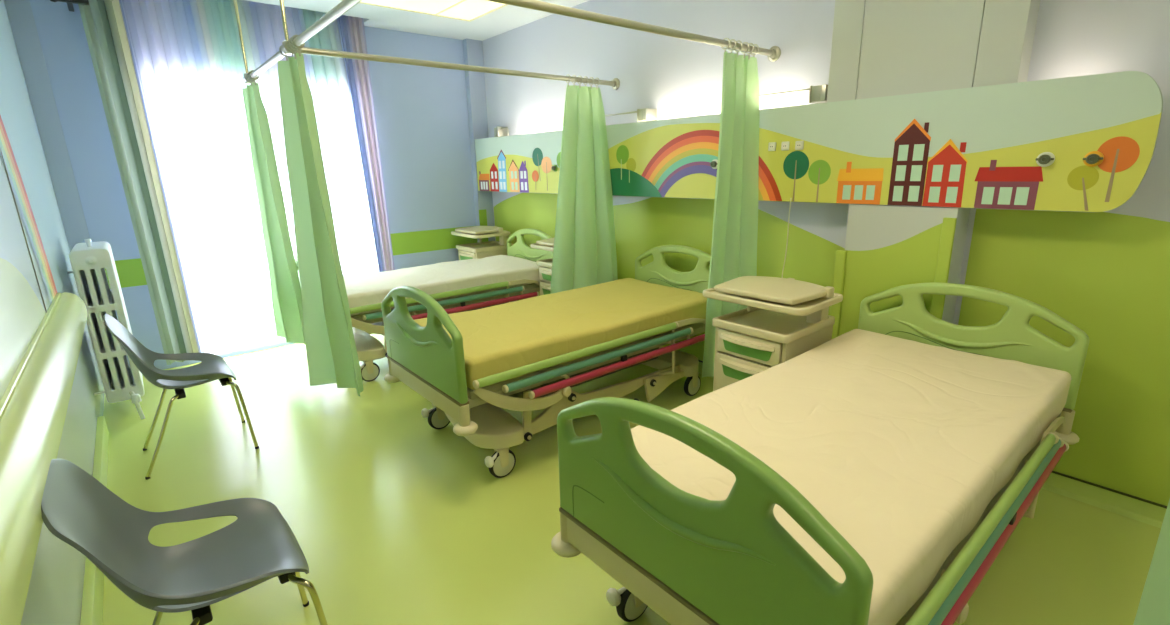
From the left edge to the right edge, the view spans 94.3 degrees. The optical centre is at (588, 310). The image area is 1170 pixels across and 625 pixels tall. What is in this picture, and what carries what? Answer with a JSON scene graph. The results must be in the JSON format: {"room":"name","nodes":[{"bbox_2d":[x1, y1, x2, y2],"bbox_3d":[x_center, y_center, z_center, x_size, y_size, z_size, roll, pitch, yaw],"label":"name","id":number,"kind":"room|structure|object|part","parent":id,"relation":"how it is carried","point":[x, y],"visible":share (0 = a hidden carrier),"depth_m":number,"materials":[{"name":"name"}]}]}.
{"room":"hospital room","nodes":[
{"label":"hospital room","id":0,"kind":"room"},
{"bbox_2d":[0,0,104,624],"bbox_3d":[-1.787,-0.464,1.297,0.203,3.570,7.720,-13,19,-38],"label":"wall","id":1,"kind":"structure","parent":0,"point":[55,590],"depth_m":2.62,"materials":[{"name":"paint"}]},
{"bbox_2d":[0,148,46,312],"bbox_3d":[-2.642,-0.944,2.373,0.004,2.030,0.006,-13,19,-38],"label":"trim","id":2,"kind":"structure","parent":1,"relation":"attached to","point":[0,148],"depth_m":2.53,"materials":[{"name":"orange"}]},
{"bbox_2d":[0,292,86,624],"bbox_3d":[-1.146,0.508,1.032,0.104,0.221,5.910,-13,19,-38],"label":"wall handrail","id":3,"kind":"object","parent":1,"relation":"attached to","point":[34,404],"visible":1,"depth_m":1.47,"materials":[{"name":"green plastic"}]},
{"bbox_2d":[80,416,108,624],"bbox_3d":[-1.209,1.305,1.286,0.035,0.130,6.120,-13,19,-38],"label":"baseboard","id":4,"kind":"structure","parent":1,"relation":"attached to","point":[93,587],"depth_m":2.16,"materials":[{"name":"plastic"}]},
{"bbox_2d":[68,239,144,418],"bbox_3d":[-3.379,0.122,3.794,0.255,1.241,0.623,-13,19,-38],"label":"radiator","id":5,"kind":"object","parent":1,"relation":"attached to","point":[89,260],"visible":0.91,"depth_m":3.65,"materials":[{"name":"metal"}]},
{"bbox_2d":[4,0,477,369],"bbox_3d":[-2.739,-1.331,5.390,3.935,3.210,0.380,-13,19,-38],"label":"wall","id":6,"kind":"structure","parent":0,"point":[421,112],"depth_m":4.88,"materials":[{"name":"blue paint"}]},
{"bbox_2d":[50,0,88,11],"bbox_3d":[-3.708,-2.187,3.880,0.210,0.056,0.333,-13,19,-38],"label":"track","id":7,"kind":"object","parent":6,"relation":"attached to","point":[69,2],"visible":1,"depth_m":3.81,"materials":[{"name":"grey metal"}]},
{"bbox_2d":[78,0,200,364],"bbox_3d":[-3.514,-1.016,4.275,0.280,3.000,0.093,-13,19,-38],"label":"drape","id":8,"kind":"object","parent":7,"relation":"hanging from","point":[104,22],"visible":0.96,"depth_m":4.25,"materials":[{"name":"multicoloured fabric"}]},
{"bbox_2d":[246,0,588,40],"bbox_3d":[-0.275,-2.088,2.134,3.935,0.200,7.600,-13,19,-38],"label":"ceiling","id":9,"kind":"structure","parent":0,"point":[509,17],"depth_m":5.12,"materials":[{"name":"paint"}]},
{"bbox_2d":[121,0,378,354],"bbox_3d":[-2.848,-1.191,4.945,1.761,3.030,0.044,-13,19,-38],"label":"sheer curtain","id":10,"kind":"object","parent":9,"relation":"hanging from","point":[188,56],"visible":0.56,"depth_m":4.71,"materials":[{"name":"fabric"}]},
{"bbox_2d":[339,15,394,271],"bbox_3d":[-2.159,-1.341,5.397,0.267,3.000,0.068,-13,19,-38],"label":"drape","id":11,"kind":"object","parent":9,"relation":"hanging from","point":[352,29],"visible":0.82,"depth_m":5.30,"materials":[{"name":"purple fabric"}]},
{"bbox_2d":[342,0,507,21],"bbox_3d":[-1.200,-2.530,4.327,1.220,0.018,1.210,-13,19,-38],"label":"recessed light","id":12,"kind":"object","parent":9,"relation":"in","point":[464,10],"visible":1,"depth_m":4.69,"materials":[{"name":"beige"}]},
{"bbox_2d":[361,0,461,13],"bbox_3d":[-1.332,-2.501,4.220,0.830,0.010,1.166,-13,19,-38],"label":"diffuser","id":13,"kind":"object","parent":12,"relation":"attached to","point":[416,6],"depth_m":4.61,"materials":[{"name":"beige plastic"}]},
{"bbox_2d":[438,0,504,19],"bbox_3d":[-0.877,-2.608,4.589,0.330,0.010,1.166,-13,19,-38],"label":"diffuser","id":14,"kind":"object","parent":12,"relation":"attached to","point":[463,9],"depth_m":4.78,"materials":[{"name":"beige plastic"}]},
{"bbox_2d":[233,0,780,89],"bbox_3d":[0.203,-1.734,2.615,2.535,0.749,5.540,-13,19,-38],"label":"rail","id":15,"kind":"object","parent":9,"relation":"hanging from","point":[773,54],"visible":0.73,"depth_m":3.06,"materials":[{"name":"silver metal"}]},
{"bbox_3d":[-2.493,-2.032,3.871,0.080,0.694,0.080,-13,19,-38],"label":"hanger rod","id":16,"kind":"part","parent":15,"relation":"part of","materials":[{"name":"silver metal"}]},
{"bbox_2d":[242,70,305,346],"bbox_3d":[-2.441,-0.726,4.223,0.151,2.059,0.546,-15,20,-42],"label":"curtain","id":17,"kind":"object","parent":15,"relation":"hanging from","point":[286,295],"visible":0.93,"depth_m":4.17,"materials":[{"name":"green fabric"}]},
{"bbox_3d":[-1.683,-1.805,2.939,0.080,0.694,0.080,-13,19,-38],"label":"hanger rod","id":18,"kind":"part","parent":15,"relation":"part of","materials":[{"name":"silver metal"}]},
{"bbox_3d":[-0.726,-1.194,1.936,0.039,0.039,5.525,-13,19,-38],"label":"rail","id":19,"kind":"part","parent":15,"relation":"part of","materials":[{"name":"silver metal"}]},
{"bbox_2d":[278,35,363,395],"bbox_3d":[-1.642,-0.481,3.293,0.451,2.094,0.187,9,18,35],"label":"curtain","id":20,"kind":"object","parent":15,"relation":"hanging from","point":[332,356],"visible":0.9,"depth_m":3.31,"materials":[{"name":"green fabric"}]},
{"bbox_3d":[-0.730,-1.683,3.797,2.475,0.037,0.037,-13,19,-38],"label":"branch rail","id":21,"kind":"part","parent":15,"relation":"part of","materials":[{"name":"beige metal"}]},
{"bbox_2d":[550,74,617,293],"bbox_3d":[-0.037,-0.826,4.437,0.587,2.079,0.383,-13,19,-38],"label":"curtain","id":22,"kind":"object","parent":15,"relation":"hanging from","point":[584,253],"visible":0.77,"depth_m":4.53,"materials":[{"name":"green fabric"}]},
{"bbox_3d":[0.228,-1.415,2.694,2.475,0.037,0.037,-13,19,-38],"label":"branch rail","id":23,"kind":"part","parent":15,"relation":"part of","materials":[{"name":"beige metal"}]},
{"bbox_2d":[702,38,759,376],"bbox_3d":[0.924,-0.571,3.424,0.433,2.099,0.186,-13,19,-38],"label":"curtain","id":24,"kind":"object","parent":15,"relation":"hanging from","point":[735,218],"visible":0.8,"depth_m":3.45,"materials":[{"name":"green fabric"}]},
{"bbox_2d":[1133,499,1169,624],"bbox_3d":[0.884,0.215,0.414,0.135,2.089,0.591,-13,19,-38],"label":"curtain","id":25,"kind":"object","parent":15,"relation":"hanging from","point":[1154,605],"visible":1,"depth_m":0.64,"materials":[{"name":"green fabric"}]},
{"bbox_2d":[102,334,1160,624],"bbox_3d":[-0.290,0.944,3.033,3.935,0.100,7.860,-13,19,-38],"label":"floor","id":26,"kind":"structure","parent":0,"point":[395,518],"depth_m":2.63,"materials":[{"name":"plastic"}]},
{"bbox_2d":[103,314,258,479],"bbox_3d":[-2.416,0.419,3.241,0.563,0.902,0.512,-13,19,-38],"label":"chair","id":27,"kind":"object","parent":26,"relation":"on","point":[212,367],"visible":1,"depth_m":3.22,"materials":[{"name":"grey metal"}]},
{"bbox_3d":[-2.623,0.639,3.354,0.281,0.422,0.072,-4,15,-12],"label":"leg","id":28,"kind":"part","parent":27,"relation":"part of","materials":[{"name":"silver metal"}]},
{"bbox_3d":[-2.394,0.703,3.090,0.072,0.422,0.281,5,16,22],"label":"leg","id":29,"kind":"part","parent":27,"relation":"part of","materials":[{"name":"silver metal"}]},
{"bbox_3d":[-2.440,0.466,3.232,0.044,0.034,0.300,-13,19,-38],"label":"seat mount","id":30,"kind":"part","parent":27,"relation":"part of","materials":[{"name":"black plastic"}]},
{"bbox_3d":[-2.272,0.409,3.363,0.044,0.034,0.300,-13,19,-38],"label":"seat mount","id":31,"kind":"part","parent":27,"relation":"part of","materials":[{"name":"black plastic"}]},
{"bbox_3d":[-2.361,0.568,3.567,0.045,0.432,0.178,-3,15,-7],"label":"leg","id":32,"kind":"part","parent":27,"relation":"part of","materials":[{"name":"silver metal"}]},
{"bbox_3d":[-2.129,0.633,3.300,0.178,0.432,0.045,3,15,17],"label":"leg","id":33,"kind":"part","parent":27,"relation":"part of","materials":[{"name":"silver metal"}]},
{"bbox_2d":[41,459,327,624],"bbox_3d":[-1.166,0.807,1.660,0.563,0.902,0.512,-13,19,-38],"label":"chair","id":34,"kind":"object","parent":26,"relation":"on","point":[260,546],"visible":0.99,"depth_m":1.64,"materials":[{"name":"grey plastic"}]},
{"bbox_3d":[-1.373,1.026,1.773,0.281,0.422,0.072,-4,15,-12],"label":"leg","id":35,"kind":"part","parent":34,"relation":"part of","materials":[{"name":"silver metal"}]},
{"bbox_3d":[-1.144,1.090,1.508,0.072,0.422,0.281,5,16,22],"label":"leg","id":36,"kind":"part","parent":34,"relation":"part of","materials":[{"name":"silver metal"}]},
{"bbox_3d":[-1.190,0.853,1.651,0.044,0.034,0.300,-13,19,-38],"label":"seat mount","id":37,"kind":"part","parent":34,"relation":"part of","materials":[{"name":"black plastic"}]},
{"bbox_3d":[-1.022,0.796,1.782,0.044,0.034,0.300,-13,19,-38],"label":"seat mount","id":38,"kind":"part","parent":34,"relation":"part of","materials":[{"name":"black plastic"}]},
{"bbox_3d":[-1.111,0.955,1.986,0.045,0.432,0.178,-3,15,-7],"label":"leg","id":39,"kind":"part","parent":34,"relation":"part of","materials":[{"name":"silver metal"}]},
{"bbox_3d":[-0.879,1.020,1.719,0.178,0.432,0.045,3,15,17],"label":"leg","id":40,"kind":"part","parent":34,"relation":"part of","materials":[{"name":"silver metal"}]},
{"bbox_2d":[295,228,552,381],"bbox_3d":[-1.388,-0.148,5.055,2.250,1.034,1.052,-13,19,-38],"label":"hospital bed","id":41,"kind":"object","parent":26,"relation":"on","point":[369,349],"visible":0.3,"depth_m":4.65,"materials":[{"name":"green plastic"}]},
{"bbox_3d":[-2.207,-0.215,4.327,0.072,0.499,0.966,-13,19,-38],"label":"footboard","id":42,"kind":"part","parent":41,"relation":"part of","materials":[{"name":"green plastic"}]},
{"bbox_3d":[-1.637,0.091,4.257,0.589,0.240,0.092,-13,19,-38],"label":"rail","id":43,"kind":"part","parent":41,"relation":"part of","materials":[{"name":"beige paint"}]},
{"bbox_3d":[-1.634,0.240,4.410,0.073,0.280,0.020,-13,19,-38],"label":"link post","id":44,"kind":"part","parent":41,"relation":"part of","materials":[{"name":"beige paint"}]},
{"bbox_2d":[343,255,539,315],"bbox_3d":[-1.409,-0.282,5.002,1.980,0.171,0.940,-13,19,-38],"label":"mattress","id":45,"kind":"object","parent":41,"relation":"on","point":[368,288],"visible":0.56,"depth_m":4.80,"materials":[{"name":"white fabric"}]},
{"bbox_3d":[-0.580,-0.599,5.647,0.072,0.499,0.966,-13,19,-38],"label":"headboard","id":46,"kind":"part","parent":41,"relation":"part of","materials":[{"name":"green plastic"}]},
{"bbox_2d":[451,226,516,301],"bbox_3d":[-1.181,-0.455,6.252,0.543,1.010,0.609,-13,19,-38],"label":"bedside cabinet","id":47,"kind":"object","parent":26,"relation":"on","point":[479,250],"visible":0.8,"depth_m":6.04,"materials":[{"name":"beige plastic"}]},
{"bbox_3d":[-1.384,-0.618,6.047,0.038,0.028,0.328,-13,19,-38],"label":"handle","id":48,"kind":"part","parent":47,"relation":"part of","materials":[{"name":"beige plastic"}]},
{"bbox_3d":[-1.361,-0.595,6.072,0.020,0.130,0.382,-13,19,-38],"label":"drawer","id":49,"kind":"part","parent":47,"relation":"part of","materials":[{"name":"beige plastic"}]},
{"bbox_2d":[451,231,509,238],"bbox_3d":[-1.220,-0.869,6.117,0.450,0.036,0.609,-13,19,-38],"label":"tray","id":50,"kind":"object","parent":47,"relation":"on","point":[470,234],"depth_m":5.94,"materials":[{"name":"beige plastic"}]},
{"bbox_3d":[-0.956,-0.722,6.165,0.080,0.360,0.088,-13,19,-38],"label":"tray post","id":51,"kind":"part","parent":47,"relation":"part of","materials":[{"name":"beige plastic"}]},
{"bbox_2d":[530,238,553,295],"bbox_3d":[-0.148,-0.170,5.077,0.543,1.010,0.609,-13,19,-38],"label":"base cabinet","id":52,"kind":"object","parent":26,"relation":"on","point":[545,266],"visible":0.22,"depth_m":4.96,"materials":[{"name":"beige plastic"}]},
{"bbox_2d":[530,243,553,251],"bbox_3d":[-0.187,-0.584,4.943,0.450,0.036,0.609,-13,19,-38],"label":"tray","id":53,"kind":"object","parent":52,"relation":"on","point":[543,246],"depth_m":4.89,"materials":[{"name":"beige plastic"}]},
{"bbox_3d":[-0.328,-0.310,4.898,0.020,0.130,0.382,-13,19,-38],"label":"drawer","id":54,"kind":"part","parent":52,"relation":"part of","materials":[{"name":"beige plastic"}]},
{"bbox_3d":[-0.324,-0.113,4.949,0.020,0.252,0.382,-13,19,-38],"label":"door","id":55,"kind":"part","parent":52,"relation":"part of","materials":[{"name":"beige plastic"}]},
{"bbox_3d":[-0.351,-0.333,4.872,0.038,0.028,0.328,-13,19,-38],"label":"handle","id":56,"kind":"part","parent":52,"relation":"part of","materials":[{"name":"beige plastic"}]},
{"bbox_3d":[-0.348,-0.194,4.909,0.038,0.028,0.328,-13,19,-38],"label":"handle","id":57,"kind":"part","parent":52,"relation":"part of","materials":[{"name":"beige plastic"}]},
{"bbox_2d":[382,245,710,477],"bbox_3d":[-0.096,0.192,3.650,2.250,1.034,1.052,-13,19,-38],"label":"hospital bed","id":58,"kind":"object","parent":26,"relation":"on","point":[426,359],"visible":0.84,"depth_m":3.03,"materials":[{"name":"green plastic"}]},
{"bbox_3d":[-0.915,0.124,2.922,0.072,0.499,0.966,-13,19,-38],"label":"footboard","id":59,"kind":"part","parent":58,"relation":"part of","materials":[{"name":"green plastic"}]},
{"bbox_3d":[-0.345,0.431,2.852,0.589,0.240,0.092,-13,19,-38],"label":"rail","id":60,"kind":"part","parent":58,"relation":"part of","materials":[{"name":"beige paint"}]},
{"bbox_3d":[-0.342,0.580,3.005,0.073,0.280,0.020,-13,19,-38],"label":"link post","id":61,"kind":"part","parent":58,"relation":"part of","materials":[{"name":"beige paint"}]},
{"bbox_2d":[414,278,706,389],"bbox_3d":[-0.117,0.058,3.597,1.980,0.171,0.940,-13,19,-38],"label":"mattress","id":62,"kind":"object","parent":58,"relation":"on","point":[500,338],"visible":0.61,"depth_m":3.34,"materials":[{"name":"yellow fabric"}]},
{"bbox_3d":[0.533,0.500,3.743,0.426,0.174,0.022,-13,19,-38],"label":"lever arm","id":63,"kind":"part","parent":58,"relation":"part of","materials":[{"name":"beige paint"}]},
{"bbox_3d":[0.712,-0.259,4.242,0.072,0.499,0.966,-13,19,-38],"label":"headboard","id":64,"kind":"part","parent":58,"relation":"part of","materials":[{"name":"green plastic"}]},
{"bbox_2d":[703,276,842,390],"bbox_3d":[1.022,0.335,3.055,0.543,1.010,0.609,-13,19,-38],"label":"bedside cabinet","id":65,"kind":"object","parent":26,"relation":"on","point":[783,319],"visible":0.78,"depth_m":2.88,"materials":[{"name":"beige plastic"}]},
{"bbox_3d":[0.822,0.310,2.887,0.038,0.028,0.328,-13,19,-38],"label":"handle","id":66,"kind":"part","parent":65,"relation":"part of","materials":[{"name":"beige plastic"}]},
{"bbox_3d":[0.847,0.392,2.928,0.020,0.252,0.382,-13,19,-38],"label":"door","id":67,"kind":"part","parent":65,"relation":"part of","materials":[{"name":"beige plastic"}]},
{"bbox_3d":[0.819,0.172,2.851,0.038,0.028,0.328,-13,19,-38],"label":"handle","id":68,"kind":"part","parent":65,"relation":"part of","materials":[{"name":"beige plastic"}]},
{"bbox_3d":[0.842,0.195,2.876,0.020,0.130,0.382,-13,19,-38],"label":"drawer","id":69,"kind":"part","parent":65,"relation":"part of","materials":[{"name":"beige plastic"}]},
{"bbox_2d":[703,288,842,315],"bbox_3d":[0.983,-0.079,2.921,0.450,0.036,0.609,-13,19,-38],"label":"tray","id":70,"kind":"object","parent":65,"relation":"on","point":[807,306],"depth_m":2.75,"materials":[{"name":"beige plastic"}]},
{"bbox_3d":[1.247,0.068,2.969,0.080,0.360,0.088,-13,19,-38],"label":"tray post","id":71,"kind":"part","parent":65,"relation":"part of","materials":[{"name":"beige plastic"}]},
{"bbox_2d":[551,283,1088,624],"bbox_3d":[1.041,0.566,2.127,2.250,1.034,1.052,-13,19,-38],"label":"hospital bed","id":72,"kind":"object","parent":26,"relation":"on","point":[691,559],"visible":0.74,"depth_m":1.45,"materials":[{"name":"green plastic"}]},
{"bbox_3d":[0.222,0.499,1.399,0.072,0.499,0.966,-13,19,-38],"label":"footboard","id":73,"kind":"part","parent":72,"relation":"part of","materials":[{"name":"green plastic"}]},
{"bbox_2d":[631,329,1070,624],"bbox_3d":[1.020,0.431,2.073,1.980,0.173,0.940,-13,19,-38],"label":"mattress","id":74,"kind":"object","parent":72,"relation":"on","point":[902,446],"visible":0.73,"depth_m":1.81,"materials":[{"name":"beige fabric"}]},
{"bbox_3d":[0.792,0.806,1.329,0.589,0.240,0.092,-13,19,-38],"label":"rail","id":75,"kind":"part","parent":72,"relation":"part of","materials":[{"name":"green plastic"}]},
{"bbox_3d":[1.849,0.116,2.719,0.072,0.499,0.966,-13,19,-38],"label":"headboard","id":76,"kind":"part","parent":72,"relation":"part of","materials":[{"name":"green plastic"}]},
{"bbox_2d":[482,0,1169,505],"bbox_3d":[1.221,-0.997,3.780,0.202,3.210,7.720,-13,19,-38],"label":"wall","id":77,"kind":"structure","parent":0,"point":[1106,273],"depth_m":2.84,"materials":[{"name":"green paint"}]},
{"bbox_2d":[463,39,494,241],"bbox_3d":[-1.247,-1.515,6.354,0.195,3.010,0.087,-13,19,-38],"label":"column","id":78,"kind":"structure","parent":77,"relation":"attached to","point":[472,49],"depth_m":6.14,"materials":[{"name":"paint"}]},
{"bbox_2d":[494,126,508,136],"bbox_3d":[-0.911,-1.933,5.870,0.130,0.110,0.227,-13,19,-38],"label":"bracket","id":79,"kind":"object","parent":77,"relation":"attached to","point":[499,131],"visible":0.8,"depth_m":5.88,"materials":[{"name":"silver metal"}]},
{"bbox_2d":[605,108,656,121],"bbox_3d":[0.228,-1.610,4.564,0.125,0.096,0.817,-13,19,-38],"label":"wall lamp","id":80,"kind":"object","parent":77,"relation":"attached to","point":[646,114],"visible":0.43,"depth_m":4.27,"materials":[{"name":"silver metal"}]},
{"bbox_3d":[0.201,-1.632,4.531,0.013,0.014,0.720,-13,19,-38],"label":"rod","id":81,"kind":"part","parent":80,"relation":"part of","materials":[{"name":"silver metal"}]},
{"bbox_2d":[760,84,827,103],"bbox_3d":[1.209,-1.336,3.436,0.125,0.096,0.657,-13,19,-38],"label":"wall light","id":82,"kind":"object","parent":77,"relation":"attached to","point":[817,94],"visible":0.38,"depth_m":3.21,"materials":[{"name":"silver metal"}]},
{"bbox_3d":[1.182,-1.357,3.402,0.013,0.014,0.560,-13,19,-38],"label":"rod","id":83,"kind":"part","parent":82,"relation":"part of","materials":[{"name":"silver metal"}]},
{"bbox_2d":[475,71,1162,211],"bbox_3d":[0.537,-1.179,4.232,0.220,0.574,5.482,-13,19,-38],"label":"panel","id":84,"kind":"object","parent":77,"relation":"attached to","point":[1087,143],"visible":0.9,"depth_m":2.79,"materials":[{"name":"multicoloured paint"}]},
{"bbox_2d":[552,165,557,171],"bbox_3d":[-0.326,-1.336,5.101,0.034,0.064,0.064,-13,19,-38],"label":"outlet","id":85,"kind":"object","parent":84,"relation":"attached to","point":[554,167],"depth_m":5.09,"materials":[{"name":"plastic"}]},
{"bbox_2d":[710,159,717,168],"bbox_3d":[0.861,-1.005,3.734,0.034,0.064,0.064,-13,19,-38],"label":"outlet","id":86,"kind":"object","parent":84,"relation":"attached to","point":[713,162],"depth_m":3.73,"materials":[{"name":"white"}]},
{"bbox_2d":[782,198,791,277],"bbox_3d":[1.248,-0.393,3.453,0.030,0.635,0.037,1,15,9],"label":"pull cord","id":87,"kind":"object","parent":84,"relation":"hanging from","point":[790,198],"visible":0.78,"depth_m":3.43,"materials":[{"name":"beige plastic"}]},
{"bbox_2d":[1036,152,1054,166],"bbox_3d":[2.019,-0.668,2.404,0.034,0.064,0.064,-13,19,-38],"label":"outlet","id":88,"kind":"object","parent":84,"relation":"attached to","point":[1043,159],"depth_m":2.40,"materials":[{"name":"white plastic"}]},
{"bbox_2d":[1083,151,1103,166],"bbox_3d":[2.123,-0.638,2.286,0.034,0.064,0.064,-13,19,-38],"label":"outlet","id":89,"kind":"object","parent":84,"relation":"attached to","point":[1090,158],"depth_m":2.28,"materials":[{"name":"grey metal"}]},
{"bbox_2d":[830,250,846,338],"bbox_3d":[1.486,0.153,3.300,0.020,1.038,0.060,-13,19,-38],"label":"trim","id":90,"kind":"structure","parent":77,"relation":"attached to","point":[840,257],"depth_m":3.21,"materials":[{"name":"paint"}]},
{"bbox_2d":[698,360,1166,527],"bbox_3d":[1.215,0.547,4.035,0.050,0.092,7.350,-13,19,-38],"label":"baseboard","id":91,"kind":"structure","parent":77,"relation":"attached to","point":[1127,505],"depth_m":2.60,"materials":[{"name":"plastic"}]},
{"bbox_2d":[827,0,1039,335],"bbox_3d":[1.710,-0.687,2.949,0.195,3.010,0.895,-13,19,-38],"label":"wall panel","id":92,"kind":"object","parent":77,"relation":"attached to","point":[880,48],"depth_m":2.83,"materials":[{"name":"paint"}]},
{"bbox_2d":[930,218,956,319],"bbox_3d":[1.824,0.143,2.880,0.020,1.255,0.057,-13,19,-38],"label":"trim","id":93,"kind":"structure","parent":77,"relation":"attached to","point":[949,224],"depth_m":2.77,"materials":[{"name":"paint"}]}
]}

